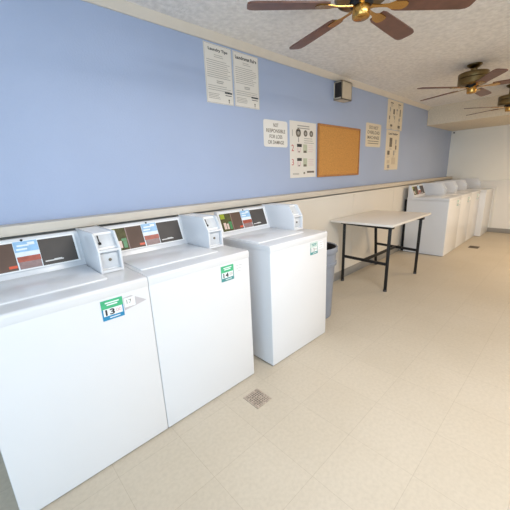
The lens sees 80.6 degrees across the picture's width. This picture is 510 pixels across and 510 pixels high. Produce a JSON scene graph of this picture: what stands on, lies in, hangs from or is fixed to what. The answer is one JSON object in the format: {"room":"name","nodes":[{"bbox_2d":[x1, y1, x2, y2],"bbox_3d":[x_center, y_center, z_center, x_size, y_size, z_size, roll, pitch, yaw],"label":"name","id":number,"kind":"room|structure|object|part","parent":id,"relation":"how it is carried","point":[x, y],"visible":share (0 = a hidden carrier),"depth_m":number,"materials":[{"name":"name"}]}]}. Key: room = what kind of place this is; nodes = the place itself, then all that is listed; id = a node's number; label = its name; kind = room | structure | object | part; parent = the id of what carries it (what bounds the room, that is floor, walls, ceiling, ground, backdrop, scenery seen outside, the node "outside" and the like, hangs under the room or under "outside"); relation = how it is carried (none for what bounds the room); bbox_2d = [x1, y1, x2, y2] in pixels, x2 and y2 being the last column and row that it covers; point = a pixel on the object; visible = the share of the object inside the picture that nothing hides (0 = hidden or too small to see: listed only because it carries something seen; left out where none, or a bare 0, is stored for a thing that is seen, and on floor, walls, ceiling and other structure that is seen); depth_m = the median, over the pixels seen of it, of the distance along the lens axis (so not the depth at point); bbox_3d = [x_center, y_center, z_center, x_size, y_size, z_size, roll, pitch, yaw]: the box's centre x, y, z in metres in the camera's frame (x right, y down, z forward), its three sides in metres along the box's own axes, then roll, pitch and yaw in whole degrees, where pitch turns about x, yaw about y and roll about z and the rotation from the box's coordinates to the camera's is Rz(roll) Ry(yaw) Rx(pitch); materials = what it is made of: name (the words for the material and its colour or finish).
{"room":"laundry","nodes":[
{"label":"laundry","id":0,"kind":"room"},
{"bbox_2d":[0,0,451,224],"bbox_3d":[0.421,-0.725,3.275,10.650,2.585,0.120,-16,20,-41],"label":"wall","id":1,"kind":"structure","parent":0,"point":[103,110],"depth_m":1.99,"materials":[{"name":"blue paint"}]},
{"bbox_2d":[203,41,233,105],"bbox_3d":[-0.281,-1.409,2.358,0.268,0.414,0.005,-16,20,-41],"label":"poster","id":2,"kind":"object","parent":1,"relation":"attached to","point":[217,59],"visible":1,"depth_m":2.35,"materials":[{"name":"paper"}]},
{"bbox_2d":[0,176,452,237],"bbox_3d":[0.500,-0.635,3.198,10.386,0.052,0.125,-16,20,-41],"label":"trim","id":3,"kind":"structure","parent":1,"relation":"attached to","point":[8,230],"depth_m":2.09,"materials":[{"name":"beige paint"}]},
{"bbox_2d":[232,50,259,109],"bbox_3d":[-0.070,-1.469,2.549,0.284,0.410,0.005,-16,20,-41],"label":"poster","id":4,"kind":"object","parent":1,"relation":"attached to","point":[245,67],"visible":1,"depth_m":2.54,"materials":[{"name":"paper"}]},
{"bbox_2d":[82,0,430,110],"bbox_3d":[-0.122,-1.684,2.419,8.890,0.050,0.050,-16,20,-41],"label":"trim","id":5,"kind":"structure","parent":1,"relation":"attached to","point":[121,6],"depth_m":2.31,"materials":[{"name":"paint"}]},
{"bbox_2d":[263,119,287,147],"bbox_3d":[0.200,-1.159,2.878,0.334,0.239,0.004,-16,20,-41],"label":"wall sign","id":6,"kind":"object","parent":1,"relation":"attached to","point":[274,131],"visible":1,"depth_m":2.87,"materials":[{"name":"white paper"}]},
{"bbox_2d":[289,120,315,177],"bbox_3d":[0.514,-1.111,3.192,0.442,0.558,0.005,-16,20,-41],"label":"poster","id":7,"kind":"object","parent":1,"relation":"attached to","point":[302,134],"visible":1,"depth_m":3.18,"materials":[{"name":"paper"}]},
{"bbox_2d":[296,128,300,136],"bbox_3d":[0.446,-1.257,3.092,0.084,0.084,0.001,-16,20,-41],"label":"picture","id":8,"kind":"object","parent":7,"relation":"attached to","point":[298,130],"depth_m":3.09,"materials":[{"name":"grey paper"}]},
{"bbox_2d":[303,158,306,166],"bbox_3d":[0.540,-0.997,3.240,0.068,0.085,0.001,-16,20,-41],"label":"picture","id":9,"kind":"object","parent":7,"relation":"on","point":[304,159],"depth_m":3.24},
{"bbox_2d":[303,144,306,152],"bbox_3d":[0.534,-1.133,3.205,0.068,0.085,0.001,-16,20,-41],"label":"picture","id":10,"kind":"object","parent":7,"relation":"on","point":[304,145],"depth_m":3.20},
{"bbox_2d":[317,123,360,176],"bbox_3d":[1.034,-1.256,3.653,0.923,0.570,0.020,-16,20,-41],"label":"cork board","id":11,"kind":"object","parent":1,"relation":"attached to","point":[338,147],"visible":1,"depth_m":3.61,"materials":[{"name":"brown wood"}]},
{"bbox_2d":[334,80,351,102],"bbox_3d":[1.002,-1.861,3.428,0.210,0.188,0.105,-16,20,-41],"label":"vent box","id":12,"kind":"object","parent":1,"relation":"attached to","point":[342,89],"visible":1,"depth_m":3.38,"materials":[{"name":"beige paint"}]},
{"bbox_2d":[333,245,398,281],"bbox_3d":[1.311,0.200,4.095,3.160,0.105,0.012,-16,20,-41],"label":"baseboard","id":13,"kind":"structure","parent":1,"relation":"attached to","point":[362,264],"depth_m":4.20,"materials":[{"name":"grey plastic"}]},
{"bbox_2d":[365,122,380,146],"bbox_3d":[1.638,-1.654,4.160,0.440,0.303,0.004,-16,20,-41],"label":"wall sign","id":14,"kind":"object","parent":1,"relation":"attached to","point":[373,131],"visible":1,"depth_m":4.15,"materials":[{"name":"beige paper"}]},
{"bbox_2d":[384,129,399,169],"bbox_3d":[2.109,-1.602,4.628,0.473,0.588,0.005,-16,20,-41],"label":"poster","id":15,"kind":"object","parent":1,"relation":"attached to","point":[392,137],"visible":1,"depth_m":4.61,"materials":[{"name":"beige paper"}]},
{"bbox_2d":[386,98,403,130],"bbox_3d":[2.104,-2.087,4.515,0.540,0.413,0.005,-16,20,-41],"label":"poster","id":16,"kind":"object","parent":1,"relation":"attached to","point":[395,108],"visible":1,"depth_m":4.50,"materials":[{"name":"beige paper"}]},
{"bbox_2d":[0,232,509,509],"bbox_3d":[2.197,0.869,1.810,10.410,0.100,4.900,-16,20,-41],"label":"floor","id":17,"kind":"structure","parent":0,"point":[402,402],"depth_m":1.68,"materials":[{"name":"tile"}]},
{"bbox_2d":[0,225,167,509],"bbox_3d":[-0.948,0.461,1.531,0.657,1.098,0.601,-16,20,-41],"label":"washing machine","id":18,"kind":"object","parent":17,"relation":"on","point":[81,389],"visible":1,"depth_m":1.34,"materials":[{"name":"white metal"}]},
{"bbox_3d":[-1.236,0.020,1.473,0.098,0.130,0.049,-16,20,-41],"label":"brown panel","id":19,"kind":"part","parent":18,"relation":"part of","materials":[{"name":"brown plastic"}]},
{"bbox_2d":[12,239,38,252],"bbox_3d":[-1.174,-0.046,1.540,0.100,0.051,0.020,-16,20,-41],"label":"picture","id":20,"kind":"object","parent":18,"relation":"attached to","point":[18,245],"depth_m":1.54},
{"bbox_3d":[-1.179,0.004,1.526,0.498,0.146,0.059,-16,20,-41],"label":"panel frame","id":21,"kind":"part","parent":18,"relation":"part of","materials":[{"name":"white plastic"}]},
{"bbox_3d":[-1.180,0.004,1.527,0.478,0.132,0.052,-16,20,-41],"label":"control panel","id":22,"kind":"part","parent":18,"relation":"part of","materials":[{"name":"plastic"}]},
{"bbox_3d":[-1.013,0.137,1.411,0.498,0.015,0.370,-16,20,-41],"label":"lid","id":23,"kind":"part","parent":18,"relation":"part of","materials":[{"name":"white metal"}]},
{"bbox_2d":[0,266,147,327],"bbox_3d":[-0.962,0.148,1.449,0.657,0.046,0.600,-16,20,-41],"label":"washing machine top","id":24,"kind":"structure","parent":18,"relation":"on","point":[126,280],"depth_m":1.26,"materials":[{"name":"white metal"}]},
{"bbox_3d":[-0.750,0.025,1.556,0.082,0.077,0.010,-16,20,-41],"label":"money drawer","id":25,"kind":"part","parent":18,"relation":"part of","materials":[{"name":"grey plastic"}]},
{"bbox_3d":[-0.741,0.078,1.561,0.094,0.013,0.032,-16,20,-41],"label":"sill","id":26,"kind":"part","parent":18,"relation":"part of","materials":[{"name":"white metal"}]},
{"bbox_2d":[102,213,253,426],"bbox_3d":[-0.469,0.326,1.964,0.657,1.098,0.601,-16,20,-41],"label":"washing machine","id":27,"kind":"object","parent":17,"relation":"on","point":[199,285],"visible":0.92,"depth_m":1.78,"materials":[{"name":"white metal"}]},
{"bbox_2d":[111,228,129,250],"bbox_3d":[-0.833,-0.094,1.838,0.106,0.130,0.049,-16,20,-41],"label":"picture","id":28,"kind":"object","parent":27,"relation":"attached to","point":[123,235],"depth_m":1.86},
{"bbox_2d":[121,238,127,247],"bbox_3d":[-0.803,-0.075,1.857,0.030,0.056,0.022,-16,20,-41],"label":"print","id":29,"kind":"object","parent":27,"relation":"attached to","point":[124,241],"depth_m":1.86},
{"bbox_3d":[-0.758,-0.115,1.906,0.098,0.130,0.049,-16,20,-41],"label":"brown panel","id":30,"kind":"part","parent":27,"relation":"part of","materials":[{"name":"brown plastic"}]},
{"bbox_3d":[-0.701,-0.131,1.960,0.498,0.146,0.059,-16,20,-41],"label":"panel frame","id":31,"kind":"part","parent":27,"relation":"part of","materials":[{"name":"white plastic"}]},
{"bbox_2d":[140,222,156,232],"bbox_3d":[-0.695,-0.181,1.973,0.100,0.051,0.020,-16,20,-41],"label":"picture","id":32,"kind":"object","parent":27,"relation":"attached to","point":[145,227],"depth_m":1.97},
{"bbox_3d":[-0.701,-0.131,1.960,0.478,0.132,0.052,-16,20,-41],"label":"control panel","id":33,"kind":"part","parent":27,"relation":"part of","materials":[{"name":"plastic"}]},
{"bbox_3d":[-0.534,0.002,1.845,0.498,0.015,0.370,-16,20,-41],"label":"lid","id":34,"kind":"part","parent":27,"relation":"part of","materials":[{"name":"white metal"}]},
{"bbox_2d":[124,245,248,285],"bbox_3d":[-0.483,0.013,1.882,0.657,0.046,0.600,-16,20,-41],"label":"washing machine top","id":35,"kind":"structure","parent":27,"relation":"on","point":[225,254],"depth_m":1.65,"materials":[{"name":"white metal"}]},
{"bbox_3d":[-0.272,-0.110,1.989,0.082,0.077,0.010,-16,20,-41],"label":"money drawer","id":36,"kind":"part","parent":27,"relation":"part of","materials":[{"name":"grey plastic"}]},
{"bbox_3d":[-0.262,-0.058,1.994,0.094,0.013,0.032,-16,20,-41],"label":"sill","id":37,"kind":"part","parent":27,"relation":"part of","materials":[{"name":"white metal"}]},
{"bbox_2d":[0,180,444,272],"bbox_3d":[0.524,-0.081,3.344,10.386,1.096,0.090,-16,20,-41],"label":"wall ledge","id":38,"kind":"object","parent":17,"relation":"on","point":[318,212],"visible":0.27,"depth_m":3.89,"materials":[{"name":"beige paint"}]},
{"bbox_2d":[243,389,271,408],"bbox_3d":[0.015,0.893,1.876,0.120,0.004,0.132,-16,20,-41],"label":"floor drain","id":39,"kind":"object","parent":17,"relation":"on","point":[257,398],"visible":1,"depth_m":1.87,"materials":[{"name":"metal"}]},
{"bbox_2d":[214,203,326,365],"bbox_3d":[0.144,0.166,2.466,0.657,1.098,0.601,-16,20,-41],"label":"washing machine","id":40,"kind":"object","parent":17,"relation":"on","point":[287,260],"visible":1,"depth_m":2.25,"materials":[{"name":"white metal"}]},
{"bbox_2d":[219,213,233,231],"bbox_3d":[-0.220,-0.253,2.340,0.106,0.130,0.049,-16,20,-41],"label":"picture","id":41,"kind":"object","parent":40,"relation":"attached to","point":[226,220],"depth_m":2.34},
{"bbox_3d":[-0.144,-0.274,2.408,0.098,0.130,0.049,-16,20,-41],"label":"brown panel","id":42,"kind":"part","parent":40,"relation":"part of","materials":[{"name":"brown plastic"}]},
{"bbox_3d":[-0.087,-0.290,2.462,0.498,0.146,0.059,-16,20,-41],"label":"panel frame","id":43,"kind":"part","parent":40,"relation":"part of","materials":[{"name":"white plastic"}]},
{"bbox_3d":[-0.087,-0.290,2.462,0.478,0.132,0.052,-16,20,-41],"label":"control panel","id":44,"kind":"part","parent":40,"relation":"part of","materials":[{"name":"plastic"}]},
{"bbox_2d":[240,210,249,217],"bbox_3d":[-0.082,-0.340,2.475,0.100,0.051,0.020,-16,20,-41],"label":"picture","id":45,"kind":"object","parent":40,"relation":"attached to","point":[243,213],"depth_m":2.47},
{"bbox_3d":[0.079,-0.157,2.346,0.498,0.015,0.370,-16,20,-41],"label":"lid","id":46,"kind":"part","parent":40,"relation":"part of","materials":[{"name":"white metal"}]},
{"bbox_2d":[223,228,326,252],"bbox_3d":[0.130,-0.146,2.384,0.657,0.046,0.600,-16,20,-41],"label":"countertop","id":47,"kind":"structure","parent":40,"relation":"on","point":[308,235],"depth_m":2.15,"materials":[{"name":"white metal"}]},
{"bbox_3d":[0.342,-0.270,2.491,0.082,0.077,0.010,-16,20,-41],"label":"money drawer","id":48,"kind":"part","parent":40,"relation":"part of","materials":[{"name":"white metal"}]},
{"bbox_2d":[325,242,337,318],"bbox_3d":[0.568,0.245,2.897,0.428,0.690,0.428,-16,20,-41],"label":"trash can","id":49,"kind":"object","parent":17,"relation":"on","point":[332,248],"visible":0.24,"depth_m":2.76,"materials":[{"name":"grey plastic"}]},
{"bbox_2d":[331,210,430,291],"bbox_3d":[1.579,-0.086,3.772,1.161,0.800,0.730,-16,20,-41],"label":"work table","id":50,"kind":"object","parent":17,"relation":"on","point":[381,219],"visible":1,"depth_m":3.60,"materials":[{"name":"white laminate"}]},
{"bbox_3d":[1.094,-0.050,3.715,0.033,0.757,0.103,1,15,13],"label":"leg","id":51,"kind":"part","parent":50,"relation":"part of","materials":[{"name":"black metal"}]},
{"bbox_3d":[1.243,-0.332,3.369,0.076,0.033,0.641,-13,18,-35],"label":"rail","id":52,"kind":"part","parent":50,"relation":"part of","materials":[{"name":"black metal"}]},
{"bbox_3d":[1.720,-0.226,4.282,0.033,0.761,0.211,7,18,33],"label":"leg","id":53,"kind":"part","parent":50,"relation":"part of","materials":[{"name":"black metal"}]},
{"bbox_3d":[1.450,0.047,3.290,0.033,0.759,0.155,3,16,20],"label":"leg","id":54,"kind":"part","parent":50,"relation":"part of","materials":[{"name":"black metal"}]},
{"bbox_3d":[2.064,-0.118,3.811,0.033,0.761,0.206,5,16,25],"label":"leg","id":55,"kind":"part","parent":50,"relation":"part of","materials":[{"name":"black metal"}]},
{"bbox_2d":[403,183,461,255],"bbox_3d":[2.930,-0.615,4.966,0.657,1.098,0.601,-16,20,-41],"label":"washing machine","id":56,"kind":"object","parent":17,"relation":"on","point":[439,229],"visible":1,"depth_m":4.78,"materials":[{"name":"white metal"}]},
{"bbox_2d":[401,199,406,249],"bbox_3d":[2.523,-0.501,5.068,0.051,0.858,0.052,-16,20,-41],"label":"hose","id":57,"kind":"object","parent":56,"relation":"attached to","point":[405,207],"visible":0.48,"depth_m":5.07,"materials":[{"name":"rubber"}]},
{"bbox_3d":[2.865,-0.938,4.846,0.498,0.015,0.370,-16,20,-41],"label":"lid","id":58,"kind":"part","parent":56,"relation":"part of","materials":[{"name":"white metal"}]},
{"bbox_2d":[407,195,461,201],"bbox_3d":[2.916,-0.927,4.884,0.657,0.046,0.600,-16,20,-41],"label":"countertop","id":59,"kind":"structure","parent":56,"relation":"on","point":[452,197],"depth_m":4.65,"materials":[{"name":"white metal"}]},
{"bbox_2d":[432,181,471,247],"bbox_3d":[3.406,-0.749,5.397,0.657,1.098,0.601,-16,20,-41],"label":"washing machine","id":60,"kind":"object","parent":17,"relation":"on","point":[451,186],"visible":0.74,"depth_m":5.25,"materials":[{"name":"white metal"}]},
{"bbox_2d":[456,192,471,197],"bbox_3d":[3.393,-1.061,5.315,0.657,0.046,0.600,-16,20,-41],"label":"countertop","id":61,"kind":"structure","parent":60,"relation":"on","point":[464,194],"depth_m":5.17,"materials":[{"name":"white metal"}]},
{"bbox_2d":[445,180,480,240],"bbox_3d":[3.883,-0.884,5.829,0.657,1.098,0.601,-16,20,-41],"label":"washing machine","id":62,"kind":"object","parent":17,"relation":"on","point":[462,185],"visible":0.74,"depth_m":5.69,"materials":[{"name":"white metal"}]},
{"bbox_2d":[468,190,480,194],"bbox_3d":[3.869,-1.196,5.747,0.657,0.046,0.600,-16,20,-41],"label":"countertop","id":63,"kind":"structure","parent":62,"relation":"on","point":[473,192],"depth_m":5.54,"materials":[{"name":"white metal"}]},
{"bbox_2d":[458,178,493,235],"bbox_3d":[4.426,-1.004,6.194,0.657,1.098,0.600,-16,20,-41],"label":"washing machine","id":64,"kind":"object","parent":17,"relation":"on","point":[486,194],"visible":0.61,"depth_m":5.93,"materials":[{"name":"white metal"}]},
{"bbox_3d":[4.361,-1.327,6.074,0.498,0.015,0.370,-16,20,-41],"label":"lid","id":65,"kind":"part","parent":64,"relation":"part of","materials":[{"name":"white metal"}]},
{"bbox_2d":[481,188,493,192],"bbox_3d":[4.412,-1.316,6.112,0.657,0.046,0.600,-16,20,-41],"label":"countertop","id":66,"kind":"structure","parent":64,"relation":"on","point":[485,190],"depth_m":5.85,"materials":[{"name":"white ceramic"}]},
{"bbox_2d":[125,0,509,106],"bbox_3d":[2.091,-1.532,1.177,10.410,0.100,4.900,-16,20,-41],"label":"ceiling","id":67,"kind":"structure","parent":0,"point":[442,44],"depth_m":2.48,"materials":[{"name":"white paint"}]},
{"bbox_2d":[247,0,475,49],"bbox_3d":[0.526,-1.395,1.636,1.125,0.266,1.015,-16,20,-41],"label":"ceiling fan","id":68,"kind":"object","parent":67,"relation":"hanging from","point":[360,10],"visible":1,"depth_m":1.59,"materials":[{"name":"brown wood"}]},
{"bbox_3d":[0.170,-1.284,1.549,0.425,0.025,0.112,-3,15,-4],"label":"blade","id":69,"kind":"part","parent":68,"relation":"part of","materials":[{"name":"brown wood"}]},
{"bbox_3d":[0.372,-1.387,1.905,0.112,0.025,0.425,-10,17,-27],"label":"blade","id":70,"kind":"part","parent":68,"relation":"part of","materials":[{"name":"brown wood"}]},
{"bbox_3d":[0.553,-1.384,1.553,0.280,0.126,0.280,-16,20,-41],"label":"motor","id":71,"kind":"part","parent":68,"relation":"part of","materials":[{"name":"gold metal"}]},
{"bbox_3d":[0.837,-1.387,1.828,0.425,0.025,0.112,-16,20,-41],"label":"blade","id":72,"kind":"part","parent":68,"relation":"part of","materials":[{"name":"brown wood"}]},
{"bbox_3d":[0.943,-1.326,1.578,0.425,0.025,0.112,-3,15,-1],"label":"blade","id":73,"kind":"part","parent":68,"relation":"part of","materials":[{"name":"brown wood"}]},
{"bbox_2d":[417,62,509,100],"bbox_3d":[2.365,-1.889,3.241,1.115,0.283,1.158,-16,20,-41],"label":"ceiling fan","id":74,"kind":"object","parent":67,"relation":"hanging from","point":[471,80],"visible":1,"depth_m":3.15,"materials":[{"name":"brown wood"}]},
{"bbox_3d":[1.949,-1.782,3.206,0.425,0.025,0.112,-4,15,-5],"label":"blade","id":75,"kind":"part","parent":74,"relation":"part of","materials":[{"name":"brown wood"}]},
{"bbox_3d":[2.181,-1.891,3.583,0.112,0.025,0.425,-9,16,-22],"label":"blade","id":76,"kind":"part","parent":74,"relation":"part of","materials":[{"name":"brown wood"}]},
{"bbox_3d":[2.331,-1.883,3.217,0.280,0.126,0.280,-16,20,-41],"label":"motor","id":77,"kind":"part","parent":74,"relation":"part of","materials":[{"name":"gold metal"}]},
{"bbox_3d":[2.627,-1.883,3.478,0.426,0.025,0.116,-16,20,-41],"label":"blade","id":78,"kind":"part","parent":74,"relation":"part of","materials":[{"name":"brown wood"}]},
{"bbox_3d":[2.249,-1.707,2.872,0.112,0.025,0.425,1,15,13],"label":"blade","id":79,"kind":"part","parent":74,"relation":"part of","materials":[{"name":"brown wood"}]},
{"bbox_3d":[2.667,-1.770,3.042,0.425,0.025,0.112,6,17,30],"label":"blade","id":80,"kind":"part","parent":74,"relation":"part of","materials":[{"name":"brown wood"}]},
{"bbox_2d":[464,84,509,115],"bbox_3d":[3.520,-2.140,4.101,1.140,0.335,1.148,-16,20,-41],"label":"ceiling fan","id":81,"kind":"object","parent":67,"relation":"hanging from","point":[503,101],"visible":1,"depth_m":4.09,"materials":[{"name":"gold metal"}]},
{"bbox_3d":[3.488,-2.114,4.104,0.280,0.126,0.280,-16,20,-41],"label":"motor","id":82,"kind":"part","parent":81,"relation":"part of","materials":[{"name":"gold metal"}]},
{"bbox_2d":[427,94,509,130],"bbox_3d":[5.326,-2.249,4.147,1.520,0.301,4.898,-16,20,-41],"label":"ceiling","id":83,"kind":"structure","parent":0,"point":[450,117],"depth_m":5.09,"materials":[{"name":"beige paint"}]},
{"bbox_2d":[446,124,509,179],"bbox_3d":[5.965,-1.411,4.952,0.120,2.585,4.900,-16,20,-41],"label":"wall","id":84,"kind":"structure","parent":0,"point":[481,153],"depth_m":6.15,"materials":[{"name":"paint"}]},
{"bbox_2d":[489,186,497,227],"bbox_3d":[4.891,-0.977,6.167,0.020,0.840,0.035,-16,20,-41],"label":"trim","id":85,"kind":"structure","parent":84,"relation":"attached to","point":[496,187],"depth_m":6.16,"materials":[{"name":"white paint"}]},
{"bbox_2d":[480,180,509,228],"bbox_3d":[5.983,-0.741,5.040,0.012,1.045,4.790,-16,20,-41],"label":"wall","id":86,"kind":"structure","parent":84,"relation":"attached to","point":[501,216],"depth_m":6.08,"materials":[{"name":"white paint"}]},
{"bbox_2d":[487,228,509,233],"bbox_3d":[6.257,-0.220,4.891,0.024,0.090,4.040,-16,20,-41],"label":"baseboard","id":87,"kind":"structure","parent":84,"relation":"attached to","point":[497,230],"depth_m":6.17,"materials":[{"name":"grey plastic"}]}
]}

